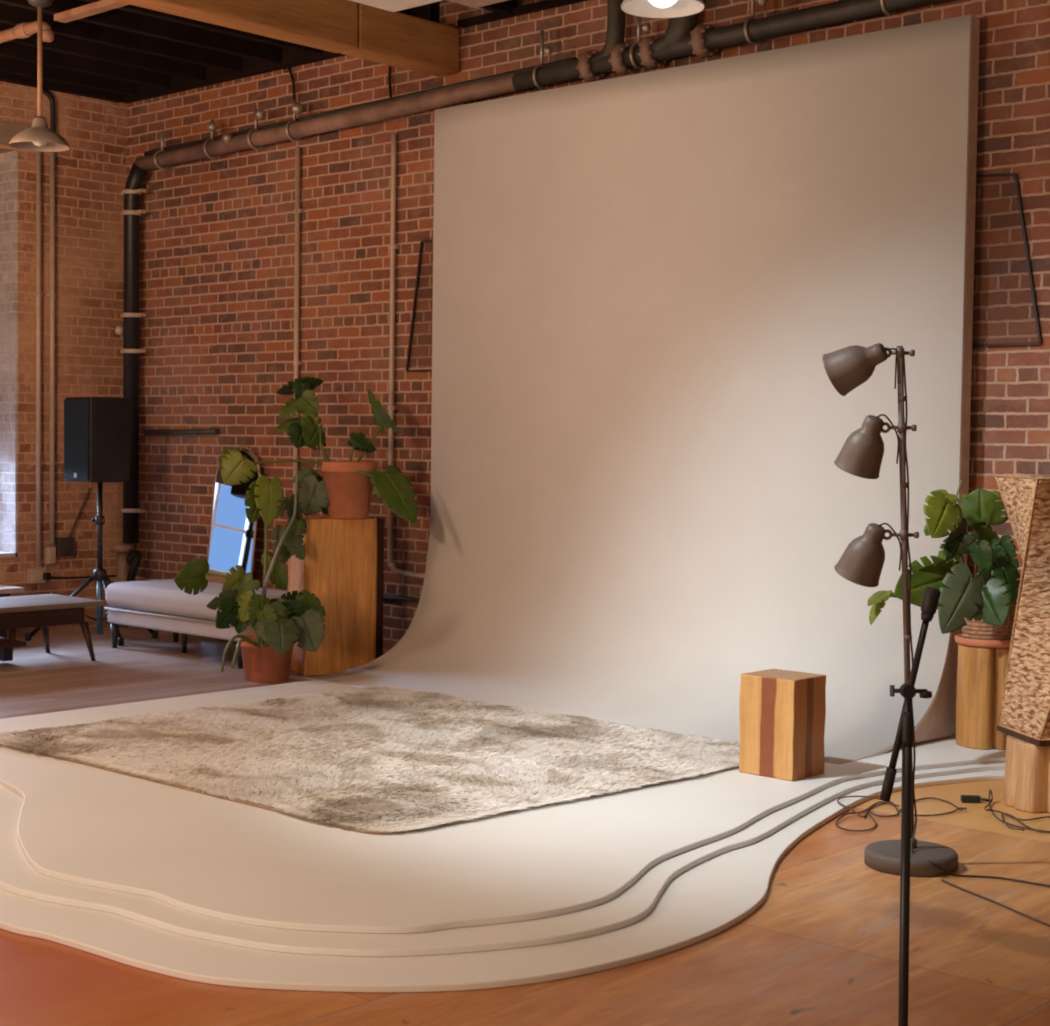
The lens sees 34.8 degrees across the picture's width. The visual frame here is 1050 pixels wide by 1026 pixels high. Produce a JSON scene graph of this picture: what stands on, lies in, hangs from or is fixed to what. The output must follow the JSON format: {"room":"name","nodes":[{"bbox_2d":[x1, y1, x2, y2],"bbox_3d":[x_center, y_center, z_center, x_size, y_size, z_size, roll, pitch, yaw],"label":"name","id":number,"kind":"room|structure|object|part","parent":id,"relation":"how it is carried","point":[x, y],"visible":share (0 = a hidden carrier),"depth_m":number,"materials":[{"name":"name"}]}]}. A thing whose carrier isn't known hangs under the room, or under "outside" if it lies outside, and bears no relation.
{"room":"studio","nodes":[
{"label":"studio","id":0,"kind":"room"},
{"bbox_2d":[0,81,126,632],"bbox_3d":[-6.430,-1.170,9.062,0.500,4.200,9.700,3,3,42],"label":"wall","id":1,"kind":"structure","parent":0,"point":[91,176],"depth_m":12.11,"materials":[{"name":"brick"}]},
{"bbox_2d":[0,151,17,557],"bbox_3d":[-4.247,-1.103,11.373,0.399,2.854,1.553,3,3,42],"label":"window","id":2,"kind":"structure","parent":1,"relation":"in","point":[8,160],"depth_m":11.86,"materials":[{"name":"glass"}]},
{"bbox_2d":[0,121,28,144],"bbox_3d":[-4.114,-2.627,11.113,0.031,0.155,1.820,3,3,42],"label":"trim","id":3,"kind":"structure","parent":1,"relation":"attached to","point":[8,130],"depth_m":11.66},
{"bbox_2d":[33,151,42,567],"bbox_3d":[-3.459,-1.083,11.904,0.045,3.020,0.060,3,3,42],"label":"conduit","id":4,"kind":"object","parent":1,"relation":"attached to","point":[38,294],"visible":0.82,"depth_m":11.89,"materials":[{"name":"beige metal"}]},
{"bbox_2d":[27,567,50,583],"bbox_3d":[-3.464,0.447,11.943,0.100,0.110,0.140,3,3,42],"label":"box","id":5,"kind":"object","parent":1,"relation":"attached to","point":[34,575],"visible":1,"depth_m":11.92,"materials":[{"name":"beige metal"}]},
{"bbox_3d":[-3.462,0.448,11.927,0.006,0.066,0.072,3,3,42],"label":"plate","id":6,"kind":"part","parent":5,"relation":"part of","materials":[{"name":"beige plastic"}]},
{"bbox_2d":[42,87,55,130],"bbox_3d":[-3.390,-2.795,11.870,0.036,0.446,0.136,3,3,42],"label":"conduit","id":7,"kind":"object","parent":1,"relation":"attached to","point":[47,93],"visible":0.64,"depth_m":11.89,"materials":[{"name":"black metal"}]},
{"bbox_2d":[44,547,55,563],"bbox_3d":[-3.408,0.304,12.029,0.056,0.120,0.070,3,3,42],"label":"outlet box","id":8,"kind":"object","parent":1,"relation":"attached to","point":[49,552],"visible":1,"depth_m":12.01,"materials":[{"name":"beige metal"}]},
{"bbox_3d":[-3.389,0.305,12.012,0.006,0.072,0.042,3,3,42],"label":"plate","id":9,"kind":"part","parent":8,"relation":"part of","materials":[{"name":"beige metal"}]},
{"bbox_2d":[47,152,55,543],"bbox_3d":[-3.384,-1.175,11.982,0.045,2.800,0.060,3,3,42],"label":"conduit","id":10,"kind":"object","parent":1,"relation":"attached to","point":[52,295],"visible":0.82,"depth_m":11.97,"materials":[{"name":"metal"}]},
{"bbox_2d":[0,71,123,102],"bbox_3d":[-6.185,-3.048,8.791,0.079,0.277,9.518,3,3,42],"label":"trim","id":11,"kind":"structure","parent":1,"relation":"attached to","point":[4,76],"depth_m":11.91,"materials":[{"name":"black wood"}]},
{"bbox_2d":[55,537,73,555],"bbox_3d":[-3.326,0.241,12.115,0.056,0.130,0.130,3,3,42],"label":"junction box","id":12,"kind":"object","parent":1,"relation":"attached to","point":[64,546],"visible":1,"depth_m":12.08,"materials":[{"name":"metal"}]},
{"bbox_3d":[-3.308,0.242,12.098,0.006,0.078,0.078,3,3,42],"label":"plate","id":13,"kind":"part","parent":12,"relation":"part of","materials":[{"name":"metal"}]},
{"bbox_2d":[68,488,90,536],"bbox_3d":[-3.244,-0.002,12.202,0.012,0.365,0.191,3,3,42],"label":"wire","id":14,"kind":"object","parent":1,"relation":"attached to","point":[89,488],"visible":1,"depth_m":12.20,"materials":[{"name":"metal"}]},
{"bbox_2d":[51,575,115,578],"bbox_3d":[-3.236,0.463,12.222,0.016,0.036,0.601,3,3,42],"label":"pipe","id":15,"kind":"object","parent":1,"relation":"attached to","point":[52,577],"visible":0.77,"depth_m":12.18,"materials":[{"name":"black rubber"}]},
{"bbox_2d":[239,634,292,681],"bbox_3d":[-1.498,0.842,9.727,0.321,0.250,0.321,3,3,42],"label":"pot","id":16,"kind":"object","parent":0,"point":[265,664],"depth_m":9.61,"materials":[{"name":"ceramic"}]},
{"bbox_2d":[0,0,564,95],"bbox_3d":[-1.958,-2.908,5.104,12.400,0.375,10.000,3,3,42],"label":"ceiling","id":17,"kind":"structure","parent":0,"point":[116,50],"depth_m":10.83,"materials":[{"name":"black wood"}]},
{"bbox_2d":[0,20,53,42],"bbox_3d":[-3.410,-2.883,10.405,1.702,0.145,0.090,3,3,42],"label":"ceiling pipe","id":18,"kind":"object","parent":17,"relation":"attached to","point":[23,30],"visible":0.84,"depth_m":9.97,"materials":[{"name":"beige metal"}]},
{"bbox_2d":[9,0,70,151],"bbox_3d":[-2.746,-2.492,9.482,0.338,0.830,0.338,3,3,42],"label":"pendant lamp","id":19,"kind":"object","parent":17,"relation":"hanging from","point":[38,137],"visible":1,"depth_m":9.46,"materials":[{"name":"beige metal"}]},
{"bbox_3d":[-2.745,-2.572,9.478,0.027,0.670,0.027,3,3,42],"label":"stem","id":20,"kind":"part","parent":19,"relation":"part of","materials":[{"name":"beige metal"}]},
{"bbox_3d":[-2.750,-2.160,9.496,0.338,0.165,0.338,3,3,42],"label":"lamp shade","id":21,"kind":"part","parent":19,"relation":"part of","materials":[{"name":"white metal"}]},
{"bbox_3d":[-2.750,-2.153,9.496,0.100,0.148,0.100,3,3,42],"label":"bulb","id":22,"kind":"part","parent":19,"relation":"part of","materials":[{"name":"white glass"}]},
{"bbox_2d":[54,0,129,22],"bbox_3d":[-2.213,-2.885,9.387,1.440,0.038,0.080,3,3,42],"label":"batten","id":23,"kind":"object","parent":17,"relation":"attached to","point":[100,6],"visible":0.93,"depth_m":9.64,"materials":[{"name":"brown wood"}]},
{"bbox_2d":[287,66,295,99],"bbox_3d":[-1.539,-2.761,11.055,0.022,0.395,0.116,-1,3,-35],"label":"hanging wire","id":24,"kind":"object","parent":17,"relation":"hanging from","point":[288,67],"visible":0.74,"depth_m":11.03,"materials":[{"name":"black metal"}]},
{"bbox_2d":[350,0,441,11],"bbox_3d":[-1.336,-2.676,7.601,0.360,0.285,2.448,3,3,42],"label":"ceiling panel","id":25,"kind":"object","parent":17,"relation":"hanging from","point":[389,5],"visible":1,"depth_m":8.42,"materials":[{"name":"metal"}]},
{"bbox_2d":[447,0,507,7],"bbox_3d":[-0.261,-2.756,8.621,0.360,0.185,0.468,3,3,42],"label":"ceiling panel","id":26,"kind":"object","parent":17,"relation":"hanging from","point":[470,3],"visible":1,"depth_m":8.76,"materials":[{"name":"paint"}]},
{"bbox_2d":[621,0,704,17],"bbox_3d":[0.628,-2.543,7.589,0.382,0.500,0.382,3,3,42],"label":"pendant lamp","id":27,"kind":"object","parent":17,"relation":"hanging from","point":[642,8],"visible":1,"depth_m":7.72,"materials":[{"name":"white metal"}]},
{"bbox_3d":[0.626,-2.375,7.596,0.164,0.164,0.164,3,3,42],"label":"bulb","id":28,"kind":"part","parent":27,"relation":"part of","materials":[{"name":"white glass"}]},
{"bbox_2d":[321,461,376,518],"bbox_3d":[-1.053,-0.138,10.008,0.335,0.335,0.335,3,3,42],"label":"pot","id":29,"kind":"object","parent":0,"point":[346,487],"depth_m":9.89,"materials":[{"name":"ceramic"}]},
{"bbox_2d":[0,625,1049,1025],"bbox_3d":[-2.010,1.210,5.280,12.400,0.120,10.000,3,3,42],"label":"floor","id":30,"kind":"structure","parent":0,"point":[821,948],"depth_m":4.57,"materials":[{"name":"brown wood"}]},
{"bbox_2d":[0,585,24,637],"bbox_3d":[-4.143,0.700,10.958,0.410,0.360,1.700,3,3,42],"label":"bench","id":31,"kind":"object","parent":30,"relation":"on","point":[5,590],"visible":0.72,"depth_m":11.39,"materials":[{"name":"grey fabric"}]},
{"bbox_3d":[-3.565,0.741,11.406,0.050,0.255,0.050,3,3,42],"label":"leg","id":32,"kind":"part","parent":31,"relation":"part of","materials":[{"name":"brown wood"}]},
{"bbox_2d":[0,594,105,660],"bbox_3d":[-3.430,0.744,9.998,0.620,0.380,1.750,3,3,42],"label":"coffee table","id":33,"kind":"object","parent":30,"relation":"on","point":[44,611],"visible":1,"depth_m":10.24,"materials":[{"name":"brown wood"}]},
{"bbox_2d":[0,637,25,648],"bbox_3d":[-3.557,0.798,9.893,0.420,0.030,1.120,3,3,42],"label":"shelf","id":34,"kind":"object","parent":33,"relation":"attached to","point":[5,643],"depth_m":10.10,"materials":[{"name":"brown wood"}]},
{"bbox_3d":[-3.079,0.781,10.756,0.050,0.249,0.095,1,2,12],"label":"leg","id":35,"kind":"part","parent":33,"relation":"part of","materials":[{"name":"brown wood"}]},
{"bbox_3d":[-2.723,0.800,10.430,0.095,0.249,0.050,0,3,-18],"label":"leg","id":36,"kind":"part","parent":33,"relation":"part of","materials":[{"name":"brown wood"}]},
{"bbox_2d":[25,483,157,645],"bbox_3d":[-2.924,0.336,11.320,0.890,1.084,0.412,0,3,-15],"label":"tripod","id":37,"kind":"object","parent":30,"relation":"on","point":[99,574],"visible":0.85,"depth_m":11.38,"materials":[{"name":"black metal"}]},
{"bbox_3d":[-3.156,0.639,11.405,0.473,0.450,0.027,1,2,0],"label":"leg","id":38,"kind":"part","parent":37,"relation":"part of","materials":[{"name":"black metal"}]},
{"bbox_2d":[64,397,129,482],"bbox_3d":[-2.886,-0.494,11.351,0.356,0.574,0.360,-2,3,-43],"label":"loudspeaker","id":39,"kind":"object","parent":37,"relation":"on","point":[96,429],"visible":1,"depth_m":11.21,"materials":[{"name":"black plastic"}]},
{"bbox_2d":[64,399,88,479],"bbox_3d":[-3.009,-0.493,11.236,0.014,0.540,0.330,-2,3,-43],"label":"grille","id":40,"kind":"object","parent":39,"relation":"attached to","point":[76,411],"depth_m":11.22,"materials":[{"name":"black metal"}]},
{"bbox_3d":[-2.787,0.648,11.291,0.028,0.444,0.270,-2,3,-43],"label":"leg","id":41,"kind":"part","parent":37,"relation":"part of","materials":[{"name":"black metal"}]},
{"bbox_3d":[-2.715,0.640,11.521,0.379,0.448,0.028,-1,3,-33],"label":"leg","id":42,"kind":"part","parent":37,"relation":"part of","materials":[{"name":"black metal"}]},
{"bbox_2d":[111,163,147,627],"bbox_3d":[-2.854,-0.846,12.169,0.188,3.379,0.403,-1,3,-42],"label":"drainpipe","id":43,"kind":"object","parent":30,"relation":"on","point":[126,555],"visible":0.91,"depth_m":12.17,"materials":[{"name":"black metal"}]},
{"bbox_2d":[104,579,287,668],"bbox_3d":[-2.056,0.696,10.813,1.460,0.435,0.610,3,3,42],"label":"upholstered bench","id":44,"kind":"object","parent":30,"relation":"on","point":[150,604],"visible":0.59,"depth_m":10.66,"materials":[{"name":"fabric"}]},
{"bbox_3d":[-2.717,0.810,11.091,0.056,0.167,0.055,3,3,42],"label":"leg","id":45,"kind":"part","parent":44,"relation":"part of","materials":[{"name":"black metal"}]},
{"bbox_3d":[-2.385,0.798,11.451,0.056,0.167,0.055,3,3,42],"label":"leg","id":46,"kind":"part","parent":44,"relation":"part of","materials":[{"name":"black metal"}]},
{"bbox_3d":[-2.056,0.700,10.813,1.410,0.097,0.570,3,3,42],"label":"frame","id":47,"kind":"part","parent":44,"relation":"part of","materials":[{"name":"fabric"}]},
{"bbox_3d":[-2.213,0.825,10.886,0.040,0.167,0.040,3,3,42],"label":"leg","id":48,"kind":"part","parent":44,"relation":"part of","materials":[{"name":"black metal"}]},
{"bbox_2d":[106,579,287,622],"bbox_3d":[-2.054,0.562,10.807,1.460,0.167,0.610,3,3,42],"label":"seat cushion","id":49,"kind":"object","parent":44,"relation":"on","point":[161,600],"depth_m":10.68,"materials":[{"name":"fabric"}]},
{"bbox_3d":[-1.730,0.861,10.186,0.056,0.167,0.055,3,3,42],"label":"leg","id":50,"kind":"part","parent":44,"relation":"part of","materials":[{"name":"black metal"}]},
{"bbox_2d":[200,445,260,644],"bbox_3d":[-2.002,0.215,11.434,0.501,1.354,0.157,3,3,42],"label":"arched mirror","id":51,"kind":"object","parent":30,"relation":"on","point":[232,539],"visible":0.57,"depth_m":11.45,"materials":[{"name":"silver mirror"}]},
{"bbox_2d":[174,447,325,681],"bbox_3d":[-1.469,0.302,9.548,0.851,1.345,0.704,2,3,22],"label":"monstera","id":52,"kind":"object","parent":30,"relation":"on","point":[278,624],"visible":1,"depth_m":9.51,"materials":[{"name":"plant"}]},
{"bbox_3d":[-1.655,0.552,9.464,0.349,0.417,0.037,1,2,11],"label":"stem","id":53,"kind":"part","parent":52,"relation":"part of","materials":[{"name":"green plant"}]},
{"bbox_3d":[-1.595,0.779,9.370,0.237,0.205,0.029,-2,3,-45],"label":"stem","id":54,"kind":"part","parent":52,"relation":"part of","materials":[{"name":"green plant"}]},
{"bbox_3d":[-1.563,0.780,9.370,0.030,0.161,0.205,2,3,35],"label":"stem","id":55,"kind":"part","parent":52,"relation":"part of","materials":[{"name":"green plant"}]},
{"bbox_3d":[-1.481,0.294,9.523,0.024,0.902,0.206,1,2,-2],"label":"stem","id":56,"kind":"part","parent":52,"relation":"part of","materials":[{"name":"green plant"}]},
{"bbox_3d":[-1.412,0.266,9.646,0.219,0.981,0.431,3,3,42],"label":"stem","id":57,"kind":"part","parent":52,"relation":"part of","materials":[{"name":"green plant"}]},
{"bbox_2d":[288,516,383,675],"bbox_3d":[-1.147,0.489,10.143,0.525,0.928,0.374,0,3,-26],"label":"pedestal","id":58,"kind":"object","parent":30,"relation":"on","point":[342,565],"visible":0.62,"depth_m":9.98,"materials":[{"name":"brown wood"}]},
{"bbox_2d":[243,376,417,523],"bbox_3d":[-1.149,-0.382,9.976,1.016,0.864,0.484,1,2,-5],"label":"monstera","id":59,"kind":"object","parent":58,"relation":"on","point":[345,491],"visible":0.99,"depth_m":9.94,"materials":[{"name":"plant"}]},
{"bbox_3d":[-1.361,-0.264,9.855,0.626,0.101,0.078,0,3,-23],"label":"stem","id":60,"kind":"part","parent":59,"relation":"part of","materials":[{"name":"green plant"}]},
{"bbox_3d":[-1.226,-0.485,10.040,0.272,0.557,0.112,3,3,42],"label":"stem","id":61,"kind":"part","parent":59,"relation":"part of","materials":[{"name":"green plant"}]},
{"bbox_3d":[-1.223,-0.369,10.012,0.276,0.335,0.042,1,3,13],"label":"stem","id":62,"kind":"part","parent":59,"relation":"part of","materials":[{"name":"green plant"}]},
{"bbox_3d":[-1.036,-0.340,10.002,0.062,0.218,0.020,0,3,-16],"label":"stem","id":63,"kind":"part","parent":59,"relation":"part of","materials":[{"name":"green plant"}]},
{"bbox_3d":[-0.927,-0.170,9.888,0.272,0.166,0.222,3,3,42],"label":"stem","id":64,"kind":"part","parent":59,"relation":"part of","materials":[{"name":"green plant"}]},
{"bbox_3d":[-0.947,-0.384,10.044,0.235,0.311,0.028,-1,3,-30],"label":"stem","id":65,"kind":"part","parent":59,"relation":"part of","materials":[{"name":"green plant"}]},
{"bbox_2d":[0,15,1005,992],"bbox_3d":[-0.286,-0.574,6.741,4.870,3.365,4.684,3,3,42],"label":"cyclorama","id":66,"kind":"object","parent":30,"relation":"on","point":[641,505],"visible":0.91,"depth_m":8.22,"materials":[{"name":"white paint"}]},
{"bbox_2d":[0,685,739,834],"bbox_3d":[-0.615,1.009,7.259,2.795,0.028,2.433,3,3,42],"label":"shag rug","id":67,"kind":"object","parent":66,"relation":"on","point":[378,760],"visible":0.98,"depth_m":7.04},
{"bbox_2d":[739,669,825,780],"bbox_3d":[1.051,0.860,6.840,0.266,0.405,0.242,3,3,42],"label":"stool","id":68,"kind":"object","parent":66,"relation":"on","point":[783,712],"visible":1,"depth_m":6.75,"materials":[{"name":"brown wood"}]},
{"bbox_3d":[1.859,-0.611,7.546,0.019,3.304,0.596,3,3,42],"label":"flank panel","id":69,"kind":"part","parent":66,"relation":"part of","materials":[{"name":"white paint"}]},
{"bbox_2d":[956,644,1009,749],"bbox_3d":[2.078,0.819,7.535,0.267,0.454,0.267,3,3,42],"label":"wooden pedestal","id":70,"kind":"object","parent":66,"relation":"on","point":[981,671],"visible":0.62,"depth_m":7.43,"materials":[{"name":"brown wood"}]},
{"bbox_2d":[867,480,1019,647],"bbox_3d":[1.888,0.233,7.145,0.493,0.742,1.098,3,3,42],"label":"monstera","id":71,"kind":"object","parent":70,"relation":"on","point":[984,604],"visible":0.97,"depth_m":7.10,"materials":[{"name":"plant"}]},
{"bbox_3d":[1.915,0.164,7.273,0.047,0.620,0.210,3,3,42],"label":"stem","id":72,"kind":"part","parent":71,"relation":"part of","materials":[{"name":"green plant"}]},
{"bbox_3d":[1.985,0.251,7.326,0.025,0.442,0.073,2,3,30],"label":"stem","id":73,"kind":"part","parent":71,"relation":"part of","materials":[{"name":"green plant"}]},
{"bbox_2d":[835,796,898,831],"bbox_3d":[1.289,1.123,6.320,0.235,0.046,0.535,1,3,14],"label":"cable tangle","id":74,"kind":"object","parent":30,"relation":"on","point":[882,802],"visible":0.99,"depth_m":6.35,"materials":[{"name":"brown rubber"}]},
{"bbox_2d":[823,343,918,682],"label":"floor lamp","id":75,"kind":"object","parent":30,"relation":"on","point":[848,369],"depth_m":5.60,"materials":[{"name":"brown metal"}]},
{"bbox_3d":[1.102,-0.482,5.632,0.216,0.178,0.161,3,3,42],"label":"lamp shade","id":76,"kind":"part","parent":75,"relation":"part of","materials":[{"name":"brown metal"}]},
{"bbox_3d":[1.132,-0.223,5.649,0.174,0.215,0.158,3,3,42],"label":"lamp shade","id":77,"kind":"part","parent":75,"relation":"part of","materials":[{"name":"brown metal"}]},
{"bbox_3d":[1.135,0.139,5.651,0.178,0.216,0.159,3,3,42],"label":"lamp shade","id":78,"kind":"part","parent":75,"relation":"part of","materials":[{"name":"brown metal"}]},
{"bbox_3d":[1.211,-0.248,5.600,0.086,0.166,0.011,1,2,-5],"label":"cord","id":79,"kind":"part","parent":75,"relation":"part of","materials":[{"name":"black rubber"}]},
{"bbox_3d":[1.219,0.113,5.603,0.087,0.161,0.011,1,2,-5],"label":"cord","id":80,"kind":"part","parent":75,"relation":"part of","materials":[{"name":"black metal"}]},
{"bbox_3d":[1.222,-0.483,5.595,0.049,0.136,0.018,0,3,-13],"label":"cord","id":81,"kind":"part","parent":75,"relation":"part of","materials":[{"name":"black metal"}]},
{"bbox_3d":[1.248,-0.285,5.604,0.122,0.037,0.027,1,2,-2],"label":"lamp arm","id":82,"kind":"part","parent":75,"relation":"part of","materials":[{"name":"brown metal"}]},
{"bbox_3d":[1.246,-0.535,5.602,0.112,0.037,0.027,1,2,-2],"label":"lamp arm","id":83,"kind":"part","parent":75,"relation":"part of","materials":[{"name":"brown metal"}]},
{"bbox_3d":[1.256,0.073,5.607,0.124,0.037,0.027,1,2,-2],"label":"lamp arm","id":84,"kind":"part","parent":75,"relation":"part of","materials":[{"name":"brown metal"}]},
{"bbox_2d":[880,587,940,1025],"bbox_3d":[0.638,0.707,2.937,0.530,1.145,0.468,3,3,42],"label":"boom stand","id":85,"kind":"object","parent":30,"relation":"on","point":[904,735],"visible":1,"depth_m":3.00,"materials":[{"name":"black metal"}]},
{"bbox_3d":[0.662,0.318,2.996,0.018,0.020,0.008,1,2,0],"label":"wing knob","id":86,"kind":"part","parent":85,"relation":"part of","materials":[{"name":"black metal"}]},
{"bbox_3d":[0.684,0.340,3.001,0.088,0.345,0.012,0,2,-11],"label":"boom arm","id":87,"kind":"part","parent":85,"relation":"part of","materials":[{"name":"black metal"}]},
{"bbox_2d":[898,797,966,810],"bbox_3d":[1.552,1.133,6.536,0.274,0.012,0.227,0,2,-7],"label":"cable","id":88,"kind":"object","parent":30,"relation":"on","point":[926,797],"visible":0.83,"depth_m":6.61,"materials":[{"name":"brown rubber"}]},
{"bbox_2d":[899,807,965,815],"bbox_3d":[1.562,1.138,6.384,0.269,0.016,0.072,0,3,-15],"label":"cable","id":89,"kind":"object","parent":30,"relation":"on","point":[959,807],"visible":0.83,"depth_m":6.37,"materials":[{"name":"brown rubber"}]},
{"bbox_2d":[961,795,990,802],"bbox_3d":[1.779,1.128,6.607,0.116,0.026,0.032,1,2,6],"label":"power adapter","id":90,"kind":"object","parent":30,"relation":"on","point":[964,798],"visible":1,"depth_m":6.60,"materials":[{"name":"black plastic"}]},
{"bbox_2d":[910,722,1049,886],"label":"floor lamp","id":91,"kind":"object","parent":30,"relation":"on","point":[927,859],"depth_m":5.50,"materials":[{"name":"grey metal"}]},
{"bbox_3d":[1.495,0.329,5.379,0.702,1.718,0.143,3,3,36],"label":"power cord","id":92,"kind":"part","parent":91,"relation":"part of","materials":[{"name":"black rubber"}]},
{"bbox_2d":[941,879,1049,926],"bbox_3d":[1.484,1.200,5.030,0.013,0.006,0.786,0,3,-21],"label":"cable","id":93,"kind":"object","parent":30,"relation":"on","point":[947,882],"visible":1,"depth_m":5.13,"materials":[{"name":"brown rubber"}]},
{"bbox_2d":[984,789,1047,830],"bbox_3d":[1.843,1.129,6.324,0.158,0.053,0.583,0,3,-15],"label":"cable","id":94,"kind":"object","parent":30,"relation":"on","point":[990,791],"visible":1,"depth_m":6.37,"materials":[{"name":"brown rubber"}]},
{"bbox_2d":[985,809,1049,832],"bbox_3d":[1.891,1.147,6.246,0.252,0.019,0.324,1,2,-4],"label":"cable tangle","id":95,"kind":"object","parent":30,"relation":"on","point":[1002,813],"visible":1,"depth_m":6.26,"materials":[{"name":"brown rubber"}]},
{"bbox_2d":[1003,735,1049,812],"bbox_3d":[2.081,1.016,6.562,0.396,0.264,0.393,3,3,42],"label":"stool","id":96,"kind":"object","parent":30,"relation":"on","point":[1027,765],"visible":0.91,"depth_m":6.44,"materials":[{"name":"brown wood"}]},
{"bbox_2d":[995,475,1049,746],"bbox_3d":[2.089,0.370,6.560,0.388,1.026,0.360,0,2,-11],"label":"decorative sculpture","id":97,"kind":"object","parent":96,"relation":"on","point":[1024,714],"visible":1,"depth_m":6.49,"materials":[{"name":"beige stone"}]},
{"bbox_3d":[2.099,0.871,6.582,0.355,0.024,0.355,0,2,-11],"label":"plate","id":98,"kind":"part","parent":97,"relation":"part of","materials":[{"name":"brown wood"}]},
{"bbox_2d":[126,0,1049,654],"bbox_3d":[1.297,-1.058,8.758,12.400,4.200,0.300,3,3,42],"label":"wall","id":99,"kind":"structure","parent":0,"point":[217,236],"depth_m":10.74,"materials":[{"name":"red brick"}]},
{"bbox_2d":[143,428,219,434],"bbox_3d":[-2.464,-0.579,11.984,0.861,0.056,0.044,3,3,42],"label":"wall bar","id":100,"kind":"object","parent":99,"relation":"attached to","point":[215,431],"visible":1,"depth_m":11.94,"materials":[{"name":"metal"}]},
{"bbox_2d":[121,1,439,103],"bbox_3d":[-1.757,-3.098,11.242,3.289,0.271,0.079,3,3,42],"label":"trim","id":101,"kind":"structure","parent":99,"relation":"attached to","point":[291,58],"depth_m":11.30,"materials":[{"name":"black wood"}]},
{"bbox_2d":[113,0,459,76],"bbox_3d":[-3.697,-2.663,6.567,0.184,0.271,9.590,3,3,42],"label":"timber beam","id":102,"kind":"structure","parent":99,"relation":"attached to","point":[346,27],"depth_m":9.36,"materials":[{"name":"brown wood"}]},
{"bbox_2d":[293,146,303,514],"bbox_3d":[-1.514,-0.754,11.111,0.060,3.320,0.044,3,3,42],"label":"conduit","id":103,"kind":"object","parent":99,"relation":"attached to","point":[297,210],"visible":0.53,"depth_m":11.06,"materials":[{"name":"grey metal"}]},
{"bbox_2d":[388,66,391,97],"bbox_3d":[-0.837,-2.661,10.403,0.020,0.234,0.072,0,3,-14],"label":"wire","id":104,"kind":"object","parent":99,"relation":"attached to","point":[389,68],"visible":0.92,"depth_m":10.41,"materials":[{"name":"black metal"}]},
{"bbox_2d":[383,594,419,602],"bbox_3d":[-0.743,0.534,10.437,0.650,0.034,0.034,3,3,42],"label":"wall bar","id":105,"kind":"object","parent":99,"relation":"attached to","point":[386,596],"visible":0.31,"depth_m":10.44,"materials":[{"name":"metal"}]},
{"bbox_2d":[387,133,424,578],"bbox_3d":[-0.647,-0.968,10.309,0.553,2.762,0.043,3,3,42],"label":"conduit","id":106,"kind":"object","parent":99,"relation":"attached to","point":[392,246],"visible":0.84,"depth_m":10.45,"materials":[{"name":"metal"}]},
{"bbox_2d":[406,239,432,371],"bbox_3d":[-0.619,-1.272,10.288,0.306,0.803,0.014,3,3,42],"label":"wall frame","id":107,"kind":"object","parent":99,"relation":"attached to","point":[431,240],"visible":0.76,"depth_m":10.34,"materials":[{"name":"black metal"}]},
{"bbox_2d":[457,0,587,27],"bbox_3d":[2.542,-2.769,7.324,7.960,0.037,0.049,3,3,42],"label":"trim","id":108,"kind":"structure","parent":99,"relation":"attached to","point":[542,5],"depth_m":9.68,"materials":[{"name":"black wood"}]},
{"bbox_2d":[134,0,945,169],"bbox_3d":[-0.234,-2.614,9.754,6.922,0.587,0.181,3,3,42],"label":"pipe","id":109,"kind":"object","parent":99,"relation":"attached to","point":[682,36],"visible":0.98,"depth_m":9.26,"materials":[{"name":"metal"}]},
{"bbox_2d":[972,173,1041,346],"bbox_3d":[2.171,-1.172,7.728,0.471,0.802,0.014,3,3,42],"label":"wall frame","id":110,"kind":"object","parent":99,"relation":"attached to","point":[1015,175],"visible":0.76,"depth_m":7.62,"materials":[{"name":"black metal"}]},
{"bbox_2d":[962,593,1016,639],"bbox_3d":[2.083,0.462,7.520,0.256,0.233,0.256,3,3,42],"label":"basket pot","id":111,"kind":"object","parent":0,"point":[974,630],"depth_m":7.42,"materials":[{"name":"wicker"}]}
]}

